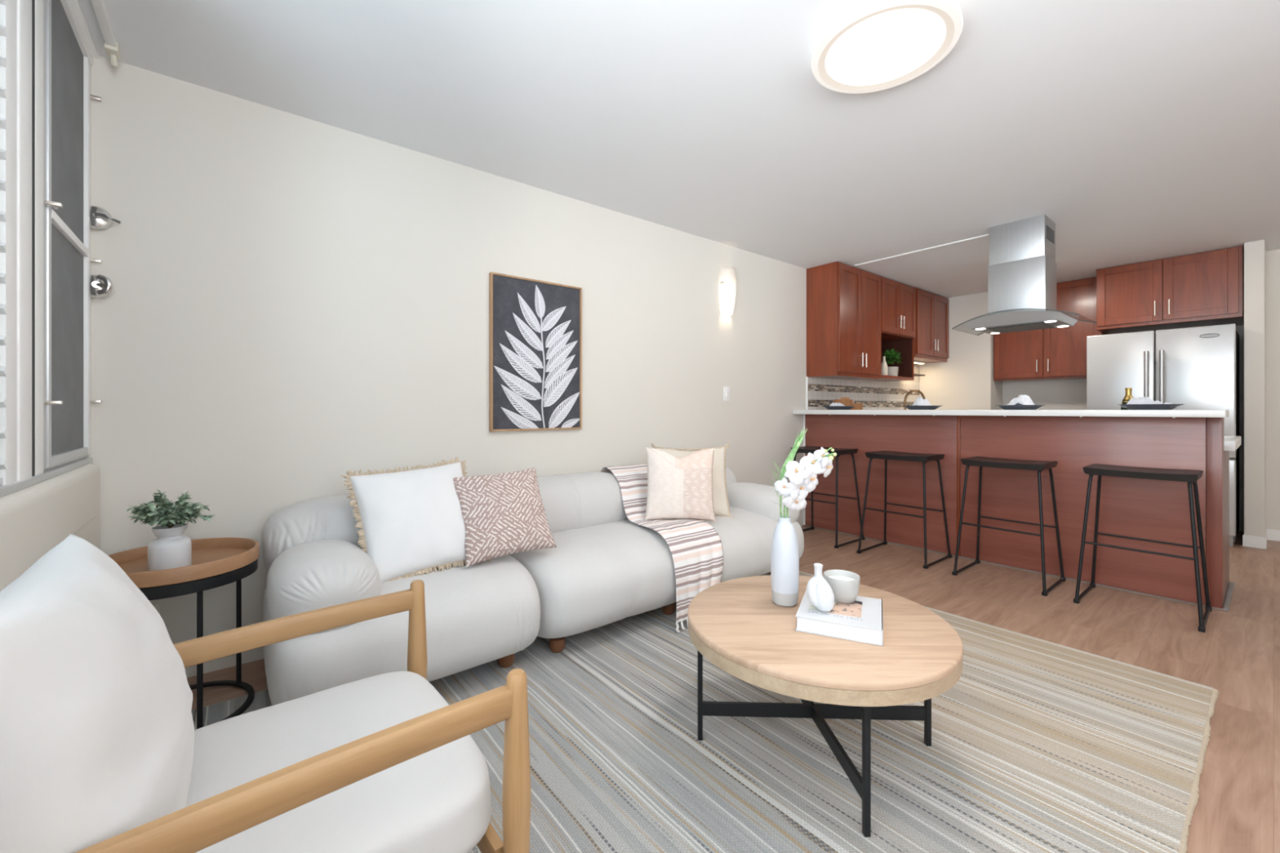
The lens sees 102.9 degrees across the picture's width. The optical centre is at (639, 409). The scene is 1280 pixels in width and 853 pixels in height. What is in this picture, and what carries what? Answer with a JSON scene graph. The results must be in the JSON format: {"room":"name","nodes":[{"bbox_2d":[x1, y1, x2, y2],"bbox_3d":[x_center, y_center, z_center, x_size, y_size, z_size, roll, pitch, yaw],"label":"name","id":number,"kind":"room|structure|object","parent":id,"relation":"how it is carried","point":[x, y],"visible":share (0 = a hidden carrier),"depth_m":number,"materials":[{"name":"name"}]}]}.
{"room":"living room","nodes":[
{"label":"living room","id":0,"kind":"room"},
{"bbox_2d":[0,463,100,591],"bbox_3d":[-0.546,0.637,-0.097,0.228,0.885,4.933,0,0,-39],"label":"wall","id":1,"kind":"structure","parent":0,"point":[34,519],"depth_m":1.33,"materials":[{"name":"beige paint"}]},
{"bbox_2d":[0,0,93,497],"bbox_3d":[-0.634,-0.542,0.026,0.165,1.475,4.635,0,0,-39],"label":"window","id":2,"kind":"structure","parent":1,"relation":"in","point":[21,21],"depth_m":1.26,"materials":[{"name":"white paint"}]},
{"bbox_2d":[43,0,102,468],"bbox_3d":[-1.839,-0.557,1.647,0.058,1.445,0.596,0,0,-39],"label":"window","id":3,"kind":"structure","parent":2,"relation":"attached to","point":[67,96],"depth_m":1.64,"materials":[{"name":"metal"}]},
{"bbox_2d":[88,274,112,297],"bbox_3d":[-1.984,-0.454,1.858,0.092,0.086,0.062,0,0,-39],"label":"knob","id":4,"kind":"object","parent":3,"relation":"attached to","point":[100,286],"depth_m":1.86,"materials":[{"name":"silver metal"}]},
{"bbox_2d":[88,205,121,229],"bbox_3d":[-1.977,-0.707,1.867,0.115,0.086,0.056,0,0,-39],"label":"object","id":5,"kind":"structure","parent":3,"relation":"attached to","point":[100,218],"depth_m":1.87,"materials":[{"name":"silver metal"}]},
{"bbox_2d":[72,515,96,534],"bbox_3d":[-1.675,0.471,1.489,0.001,0.187,1.020,0,0,-39],"label":"trim","id":6,"kind":"structure","parent":1,"relation":"attached to","point":[95,516],"depth_m":1.66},
{"bbox_2d":[89,55,919,677],"bbox_3d":[0.886,-0.120,4.324,8.000,2.400,0.162,0,0,-39],"label":"wall","id":7,"kind":"structure","parent":0,"point":[295,304],"depth_m":2.40,"materials":[{"name":"beige paint"}]},
{"bbox_2d":[60,0,99,65],"bbox_3d":[-0.537,-1.298,-0.082,0.180,0.045,4.945,0,0,-39],"label":"trim","id":8,"kind":"structure","parent":7,"relation":"attached to","point":[73,9],"depth_m":1.73,"materials":[{"name":"white paint"}]},
{"bbox_2d":[488,271,582,431],"bbox_3d":[-0.603,-0.321,3.016,0.591,0.884,0.031,0,0,-39],"label":"framed print","id":9,"kind":"object","parent":7,"relation":"attached to","point":[535,326],"visible":1,"depth_m":2.99,"materials":[{"name":"black paper"}]},
{"bbox_2d":[723,386,729,400],"bbox_3d":[0.695,-0.126,4.074,0.070,0.112,0.013,0,0,-39],"label":"light switch","id":10,"kind":"object","parent":7,"relation":"attached to","point":[726,389],"visible":1,"depth_m":4.07,"materials":[{"name":"white paint"}]},
{"bbox_2d":[719,266,736,315],"bbox_3d":[0.705,-0.942,4.036,0.175,0.367,0.084,0,0,-39],"label":"wall sconce","id":11,"kind":"object","parent":7,"relation":"attached to","point":[727,281],"visible":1,"depth_m":4.00,"materials":[{"name":"white glass"}]},
{"bbox_2d":[805,376,808,409],"bbox_3d":[1.564,-0.070,4.771,0.012,0.479,0.014,0,0,-39],"label":"trim","id":12,"kind":"structure","parent":7,"relation":"attached to","point":[806,377],"depth_m":4.77,"materials":[{"name":"white paint"}]},
{"bbox_2d":[806,261,880,380],"bbox_3d":[1.973,-0.811,4.870,0.770,1.013,0.369,0,0,-39],"label":"upper cabinet","id":13,"kind":"object","parent":7,"relation":"attached to","point":[843,301],"visible":1,"depth_m":4.69,"materials":[{"name":"brown wood"}]},
{"bbox_2d":[862,276,915,382],"bbox_3d":[2.575,-0.817,5.355,0.770,1.003,0.369,0,0,-39],"label":"upper cabinet","id":14,"kind":"object","parent":7,"relation":"attached to","point":[898,300],"visible":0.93,"depth_m":5.36,"materials":[{"name":"brown wood"}]},
{"bbox_2d":[880,355,888,375],"bbox_3d":[2.519,-0.448,5.260,0.072,0.206,0.072,0,0,-39],"label":"slim bottle","id":15,"kind":"object","parent":14,"relation":"in","point":[884,370],"visible":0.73,"depth_m":5.24,"materials":[{"name":"beige ceramic"}]},
{"bbox_2d":[880,348,902,376],"bbox_3d":[2.645,-0.495,5.361,0.228,0.299,0.224,0,0,-39],"label":"potted plant","id":16,"kind":"object","parent":14,"relation":"in","point":[892,371],"visible":0.8,"depth_m":5.31,"materials":[{"name":"green plant"}]},
{"bbox_2d":[914,373,924,376],"bbox_3d":[2.996,-0.389,5.753,0.380,0.013,0.270,0,0,-39],"label":"corner shelf","id":17,"kind":"object","parent":14,"relation":"attached to","point":[915,375],"visible":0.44,"depth_m":5.72,"materials":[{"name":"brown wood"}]},
{"bbox_2d":[914,287,948,363],"bbox_3d":[3.218,-0.942,5.865,0.862,0.753,0.379,0,0,-39],"label":"upper cabinet","id":18,"kind":"object","parent":7,"relation":"attached to","point":[931,340],"visible":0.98,"depth_m":5.71,"materials":[{"name":"brown wood"}]},
{"bbox_2d":[914,360,924,364],"bbox_3d":[3.183,-0.555,5.935,0.500,0.020,0.060,0,0,-39],"label":"light","id":19,"kind":"object","parent":18,"relation":"attached to","point":[915,362],"visible":0.48,"depth_m":5.99,"materials":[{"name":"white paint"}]},
{"bbox_2d":[78,0,1279,297],"bbox_3d":[2.479,-1.370,2.343,8.000,0.100,5.345,0,0,-39],"label":"ceiling","id":20,"kind":"structure","parent":0,"point":[1144,131],"depth_m":2.22,"materials":[{"name":"white paint"}]},
{"bbox_2d":[90,0,120,66],"bbox_3d":[-0.468,-1.288,0.052,0.037,0.065,4.668,0,0,-39],"label":"track","id":21,"kind":"object","parent":20,"relation":"attached to","point":[112,48],"visible":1,"depth_m":1.76,"materials":[{"name":"white paint"}]},
{"bbox_2d":[811,0,963,93],"bbox_3d":[0.865,-1.292,1.815,0.484,0.055,0.484,0,0,-39],"label":"ceiling lamp","id":22,"kind":"object","parent":20,"relation":"attached to","point":[873,46],"visible":1,"depth_m":1.77,"materials":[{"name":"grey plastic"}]},
{"bbox_2d":[825,8,946,85],"bbox_3d":[0.865,-1.270,1.815,0.387,0.011,0.387,0,0,-39],"label":"diffuser","id":23,"kind":"object","parent":22,"relation":"attached to","point":[886,46],"depth_m":1.79,"materials":[{"name":"white plastic"}]},
{"bbox_2d":[853,234,989,266],"bbox_3d":[2.314,-1.316,4.235,0.035,0.008,1.100,0,0,-39],"label":"trim","id":24,"kind":"structure","parent":20,"relation":"attached to","point":[986,235],"depth_m":4.19,"materials":[{"name":"white paint"}]},
{"bbox_2d":[951,214,1097,335],"bbox_3d":[2.689,-0.946,3.598,0.591,0.748,0.723,0,0,-39],"label":"range hood","id":25,"kind":"object","parent":20,"relation":"attached to","point":[1022,268],"visible":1,"depth_m":3.53,"materials":[{"name":"metal"}]},
{"bbox_2d":[966,310,1078,333],"bbox_3d":[2.689,-0.618,3.598,0.500,0.086,0.530,0,0,-39],"label":"hood","id":26,"kind":"object","parent":25,"relation":"attached to","point":[1025,320],"depth_m":3.47,"materials":[{"name":"silver metal"}]},
{"bbox_2d":[1046,225,1053,244],"bbox_3d":[2.836,-1.210,3.521,0.197,0.090,0.004,0,0,-39],"label":"vent","id":27,"kind":"object","parent":25,"relation":"attached to","point":[1050,229],"depth_m":3.51,"materials":[{"name":"silver metal"}]},
{"bbox_2d":[186,525,1279,852],"bbox_3d":[2.479,1.130,2.343,8.000,0.100,5.345,0,0,-39],"label":"floor","id":28,"kind":"structure","parent":0,"point":[1237,810],"depth_m":2.47,"materials":[{"name":"brown wood"}]},
{"bbox_2d":[262,466,804,705],"bbox_3d":[-0.261,0.725,2.726,2.812,0.710,0.890,0,0,-39],"label":"sofa","id":29,"kind":"object","parent":28,"relation":"on","point":[605,567],"visible":0.58,"depth_m":2.04,"materials":[{"name":"grey fabric"}]},
{"bbox_2d":[262,554,540,705],"bbox_3d":[-0.985,0.841,2.122,0.925,0.404,0.854,0,0,-39],"label":"seat cushion","id":30,"kind":"object","parent":29,"relation":"on","point":[477,614],"depth_m":1.83,"materials":[{"name":"grey fabric"}]},
{"bbox_2d":[341,456,490,582],"bbox_3d":[-0.915,0.448,2.114,0.533,0.462,0.286,0,0,-39],"label":"throw pillow","id":31,"kind":"object","parent":29,"relation":"on","point":[411,522],"visible":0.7,"depth_m":2.03,"materials":[{"name":"white fabric"}]},
{"bbox_2d":[453,466,556,566],"bbox_3d":[-0.605,0.457,2.260,0.404,0.360,0.252,0,0,-39],"label":"throw pillow","id":32,"kind":"object","parent":29,"relation":"on","point":[503,514],"visible":0.99,"depth_m":2.20,"materials":[{"name":"fabric"}]},
{"bbox_2d":[508,519,676,638],"bbox_3d":[-0.272,0.842,2.695,0.895,0.404,0.854,0,0,-39],"label":"seat cushion","id":33,"kind":"object","parent":29,"relation":"on","point":[600,573],"depth_m":2.33,"materials":[{"name":"grey fabric"}]},
{"bbox_2d":[600,463,723,632],"bbox_3d":[0.098,0.707,2.927,0.383,0.727,0.924,0,0,-31],"label":"throw blanket","id":34,"kind":"object","parent":29,"relation":"on","point":[695,546],"visible":0.68,"depth_m":2.66,"materials":[{"name":"white fabric"}]},
{"bbox_2d":[644,447,715,521],"bbox_3d":[0.230,0.424,2.919,0.408,0.414,0.162,0,0,-1],"label":"throw pillow","id":35,"kind":"object","parent":34,"relation":"on","point":[677,487],"visible":1,"depth_m":2.87,"materials":[{"name":"beige fabric"}]},
{"bbox_2d":[651,442,734,517],"bbox_3d":[0.321,0.442,3.128,0.498,0.474,0.188,0,0,-7],"label":"throw pillow","id":36,"kind":"object","parent":29,"relation":"on","point":[721,504],"visible":0.32,"depth_m":3.11,"materials":[{"name":"beige fabric"}]},
{"bbox_2d":[702,506,804,582],"bbox_3d":[0.459,0.842,3.282,0.970,0.405,0.852,0,0,-39],"label":"seat cushion","id":37,"kind":"object","parent":29,"relation":"on","point":[746,538],"depth_m":2.95,"materials":[{"name":"grey fabric"}]},
{"bbox_2d":[191,570,1218,852],"bbox_3d":[0.211,1.075,1.812,3.302,0.010,2.303,0,0,-39],"label":"woven rug","id":38,"kind":"object","parent":28,"relation":"on","point":[1038,745],"visible":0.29,"depth_m":1.56,"materials":[{"name":"grey fabric"}]},
{"bbox_2d":[107,537,259,728],"bbox_3d":[-1.613,0.786,1.782,0.454,0.568,0.454,0,0,-39],"label":"side table","id":39,"kind":"object","parent":38,"relation":"on","point":[219,562],"visible":0.53,"depth_m":1.74,"materials":[{"name":"brown wood"}]},
{"bbox_2d":[147,523,191,571],"bbox_3d":[-1.587,0.466,1.720,0.110,0.146,0.110,0,0,-39],"label":"vase","id":40,"kind":"object","parent":39,"relation":"on","point":[171,549],"visible":0.9,"depth_m":1.69,"materials":[{"name":"white ceramic"}]},
{"bbox_2d":[126,489,213,528],"bbox_3d":[-1.584,0.333,1.718,0.221,0.134,0.238,0,0,22],"label":"plant","id":41,"kind":"object","parent":40,"relation":"in","point":[165,513],"visible":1,"depth_m":1.70,"materials":[{"name":"green plant"}]},
{"bbox_2d":[107,537,259,600],"bbox_3d":[-1.613,0.547,1.782,0.454,0.090,0.454,0,0,-39],"label":"tray","id":42,"kind":"object","parent":39,"relation":"on","point":[219,562],"depth_m":1.73,"materials":[{"name":"brown wood"}]},
{"bbox_2d":[0,533,531,852],"bbox_3d":[-0.680,0.652,0.943,0.729,0.843,0.673,0,0,-39],"label":"armchair","id":43,"kind":"object","parent":38,"relation":"on","point":[101,750],"visible":1,"depth_m":0.78,"materials":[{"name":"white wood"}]},
{"bbox_2d":[0,533,194,852],"bbox_3d":[-0.842,0.479,0.767,0.257,0.497,0.565,0,0,-39],"label":"cushion","id":44,"kind":"object","parent":43,"relation":"on","point":[97,726],"depth_m":0.63,"materials":[{"name":"white fabric"}]},
{"bbox_2d":[186,671,491,852],"bbox_3d":[-0.633,0.725,0.987,0.555,0.160,0.579,0,0,-39],"label":"seat cushion","id":45,"kind":"object","parent":43,"relation":"on","point":[437,800],"depth_m":0.92,"materials":[{"name":"white fabric"}]},
{"bbox_2d":[687,574,963,837],"bbox_3d":[0.559,0.866,1.637,0.810,0.411,0.810,0,0,-39],"label":"coffee table","id":46,"kind":"object","parent":38,"relation":"on","point":[736,624],"visible":0.88,"depth_m":1.44,"materials":[{"name":"brown wood"}]},
{"bbox_2d":[770,515,799,607],"bbox_3d":[0.494,0.513,1.739,0.093,0.294,0.093,0,0,-39],"label":"vase","id":47,"kind":"object","parent":46,"relation":"on","point":[784,553],"visible":1,"depth_m":1.70,"materials":[{"name":"white ceramic"}]},
{"bbox_2d":[769,427,807,517],"bbox_3d":[0.510,0.257,1.746,0.145,0.387,0.028,0,0,-17],"label":"sprig","id":48,"kind":"object","parent":47,"relation":"in","point":[790,457],"visible":0.74,"depth_m":1.74,"materials":[{"name":"green plant"}]},
{"bbox_2d":[773,447,836,518],"bbox_3d":[0.566,0.289,1.723,0.213,0.322,0.065,0,0,-9],"label":"orchid spray","id":49,"kind":"object","parent":47,"relation":"in","point":[802,476],"visible":0.98,"depth_m":1.72,"materials":[{"name":"white plant"}]},
{"bbox_2d":[795,589,883,645],"bbox_3d":[0.625,0.637,1.587,0.236,0.046,0.256,0,0,25],"label":"book","id":50,"kind":"object","parent":46,"relation":"on","point":[860,620],"visible":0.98,"depth_m":1.51,"materials":[{"name":"paper"}]},
{"bbox_2d":[806,563,834,611],"bbox_3d":[0.556,0.544,1.560,0.075,0.140,0.070,0,0,-39],"label":"bud vase","id":51,"kind":"object","parent":50,"relation":"on","point":[820,593],"visible":1,"depth_m":1.55,"materials":[{"name":"white ceramic"}]},
{"bbox_2d":[808,600,862,617],"bbox_3d":[0.614,0.615,1.599,0.150,0.001,0.137,0,0,25],"label":"picture","id":52,"kind":"object","parent":50,"relation":"on","point":[852,610],"depth_m":1.56},
{"bbox_2d":[823,569,860,603],"bbox_3d":[0.652,0.574,1.648,0.111,0.080,0.111,0,0,-39],"label":"cup","id":53,"kind":"object","parent":50,"relation":"on","point":[845,584],"visible":0.85,"depth_m":1.61,"materials":[{"name":"white ceramic"}]},
{"bbox_2d":[791,445,865,548],"bbox_3d":[1.546,0.702,4.291,0.436,0.757,0.496,0,0,-39],"label":"bar stool","id":54,"kind":"object","parent":28,"relation":"on","point":[811,449],"visible":0.7,"depth_m":4.22,"materials":[{"name":"black metal"}]},
{"bbox_2d":[857,450,951,568],"bbox_3d":[1.956,0.702,3.781,0.436,0.757,0.496,0,0,-39],"label":"bar stool","id":55,"kind":"object","parent":28,"relation":"on","point":[886,455],"visible":1,"depth_m":3.72,"materials":[{"name":"black metal"}]},
{"bbox_2d":[951,456,1065,595],"bbox_3d":[2.364,0.702,3.274,0.436,0.757,0.496,0,0,-39],"label":"bar stool","id":56,"kind":"object","parent":28,"relation":"on","point":[1037,465],"visible":1,"depth_m":3.21,"materials":[{"name":"black metal"}]},
{"bbox_2d":[802,413,1234,611],"bbox_3d":[2.575,0.560,3.926,0.706,1.040,2.592,0,0,-39],"label":"breakfast bar","id":57,"kind":"object","parent":28,"relation":"on","point":[1153,509],"visible":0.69,"depth_m":3.33,"materials":[{"name":"brown wood"}]},
{"bbox_2d":[792,409,1229,417],"bbox_3d":[2.332,0.021,3.735,0.345,0.039,2.588,0,0,-39],"label":"countertop","id":58,"kind":"structure","parent":57,"relation":"on","point":[1128,413],"depth_m":3.21,"materials":[{"name":"white stone"}]},
{"bbox_2d":[823,405,855,409],"bbox_3d":[1.744,-0.015,4.470,0.275,0.032,0.275,0,0,-39],"label":"dinner plate","id":59,"kind":"object","parent":58,"relation":"on","point":[828,407],"visible":1,"depth_m":4.38,"materials":[{"name":"black ceramic"}]},
{"bbox_2d":[830,402,844,405],"bbox_3d":[1.740,-0.039,4.466,0.124,0.052,0.174,0,0,-39],"label":"napkin","id":60,"kind":"object","parent":59,"relation":"on","point":[833,403],"visible":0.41,"depth_m":4.46,"materials":[{"name":"white fabric"}]},
{"bbox_2d":[902,405,942,409],"bbox_3d":[2.176,-0.015,3.932,0.275,0.032,0.275,0,0,-39],"label":"dinner plate","id":61,"kind":"object","parent":58,"relation":"on","point":[909,407],"visible":0.94,"depth_m":3.84,"materials":[{"name":"black ceramic"}]},
{"bbox_2d":[911,396,931,405],"bbox_3d":[2.172,-0.059,3.929,0.124,0.093,0.175,0,0,-39],"label":"napkin","id":62,"kind":"object","parent":61,"relation":"on","point":[919,401],"visible":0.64,"depth_m":3.90,"materials":[{"name":"white fabric"}]},
{"bbox_2d":[995,404,1045,409],"bbox_3d":[2.568,-0.015,3.445,0.275,0.032,0.275,0,0,-39],"label":"dinner plate","id":63,"kind":"object","parent":58,"relation":"on","point":[1002,406],"visible":0.86,"depth_m":3.36,"materials":[{"name":"black ceramic"}]},
{"bbox_2d":[1007,395,1034,404],"bbox_3d":[2.564,-0.057,3.442,0.124,0.089,0.181,0,0,-39],"label":"napkin","id":64,"kind":"object","parent":63,"relation":"on","point":[1022,399],"visible":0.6,"depth_m":3.41,"materials":[{"name":"white fabric"}]},
{"bbox_2d":[1117,404,1184,409],"bbox_3d":[2.960,-0.015,2.958,0.275,0.032,0.275,0,0,-39],"label":"dinner plate","id":65,"kind":"object","parent":58,"relation":"on","point":[1131,406],"visible":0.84,"depth_m":2.88,"materials":[{"name":"black ceramic"}]},
{"bbox_2d":[1120,396,1172,407],"bbox_3d":[2.956,-0.044,2.954,0.124,0.066,0.235,0,0,-39],"label":"napkin","id":66,"kind":"object","parent":65,"relation":"on","point":[1142,400],"visible":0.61,"depth_m":2.96,"materials":[{"name":"white fabric"}]},
{"bbox_2d":[1224,435,1240,451],"bbox_3d":[2.971,0.200,3.822,0.818,0.056,1.968,0,0,-39],"label":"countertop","id":67,"kind":"structure","parent":57,"relation":"on","point":[1232,443],"depth_m":2.83,"materials":[{"name":"white stone"}]},
{"bbox_2d":[1120,387,1133,409],"bbox_3d":[3.224,0.013,3.363,0.076,0.317,0.076,0,0,-39],"label":"bottle","id":68,"kind":"object","parent":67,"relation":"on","point":[1128,396],"visible":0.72,"depth_m":3.35,"materials":[{"name":"gold glass"}]},
{"bbox_2d":[1073,463,1212,632],"bbox_3d":[2.749,0.702,2.795,0.436,0.757,0.496,0,0,-39],"label":"bar stool","id":69,"kind":"object","parent":28,"relation":"on","point":[1191,477],"visible":1,"depth_m":2.73,"materials":[{"name":"black metal"}]},
{"bbox_2d":[1086,324,1239,546],"bbox_3d":[4.676,0.204,4.567,0.948,1.752,0.887,0,0,-39],"label":"refrigerator","id":70,"kind":"object","parent":28,"relation":"on","point":[1197,367],"visible":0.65,"depth_m":4.23,"materials":[{"name":"silver metal"}]},
{"bbox_3d":[2.738,0.645,5.312,2.305,0.870,0.641,0,0,-39],"label":"base cabinet","id":71,"kind":"object","parent":28,"relation":"on","visible":0},
{"bbox_3d":[2.733,0.190,5.312,2.314,0.039,0.612,0,0,-39],"label":"countertop","id":72,"kind":"structure","parent":71,"relation":"on","visible":0},
{"bbox_2d":[833,397,862,409],"bbox_3d":[1.963,0.028,4.787,0.340,0.283,0.120,0,0,-39],"label":"wooden block","id":73,"kind":"object","parent":72,"relation":"on","point":[844,401],"visible":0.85,"depth_m":4.70,"materials":[{"name":"brown wood"}]},
{"bbox_2d":[903,390,925,409],"bbox_3d":[3.058,-0.026,5.686,0.239,0.391,0.051,0,0,6],"label":"faucet","id":74,"kind":"object","parent":72,"relation":"on","point":[911,391],"visible":0.61,"depth_m":5.68,"materials":[{"name":"brown metal"}]},
{"bbox_2d":[919,292,1244,531],"bbox_3d":[4.477,-0.120,5.457,0.583,2.400,2.598,0,0,-39],"label":"wall","id":75,"kind":"structure","parent":0,"point":[965,381],"depth_m":5.81,"materials":[{"name":"beige paint"}]},
{"bbox_2d":[993,276,1106,382],"bbox_3d":[4.370,-0.822,5.459,0.366,0.993,0.920,0,0,-39],"label":"upper cabinet","id":76,"kind":"object","parent":75,"relation":"attached to","point":[1059,353],"visible":0.65,"depth_m":5.29,"materials":[{"name":"brown wood"}]},
{"bbox_2d":[1096,245,1244,334],"bbox_3d":[4.803,-1.034,4.633,0.716,0.568,0.890,0,0,-39],"label":"upper cabinet","id":77,"kind":"object","parent":75,"relation":"attached to","point":[1202,289],"visible":0.97,"depth_m":4.40,"materials":[{"name":"brown wood"}]},
{"bbox_2d":[1244,240,1265,537],"bbox_3d":[5.181,-0.120,4.289,0.950,2.400,0.104,0,0,-39],"label":"wall partition","id":78,"kind":"structure","parent":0,"point":[1254,251],"depth_m":3.99,"materials":[{"name":"beige paint"}]},
{"bbox_2d":[1242,528,1266,549],"bbox_3d":[4.992,1.035,4.136,0.477,0.090,0.120,0,0,-39],"label":"baseboard","id":79,"kind":"structure","parent":78,"relation":"attached to","point":[1251,541],"depth_m":3.99,"materials":[{"name":"white paint"}]},
{"bbox_2d":[1265,248,1279,530],"bbox_3d":[6.099,-0.120,3.522,0.480,2.400,2.243,0,0,-39],"label":"wall","id":80,"kind":"structure","parent":0,"point":[1272,258],"depth_m":4.22,"materials":[{"name":"beige paint"}]},
{"bbox_2d":[1266,528,1279,541],"bbox_3d":[5.909,1.035,3.363,0.015,0.090,2.234,0,0,-39],"label":"baseboard","id":81,"kind":"structure","parent":80,"relation":"attached to","point":[1272,535],"depth_m":4.20,"materials":[{"name":"white paint"}]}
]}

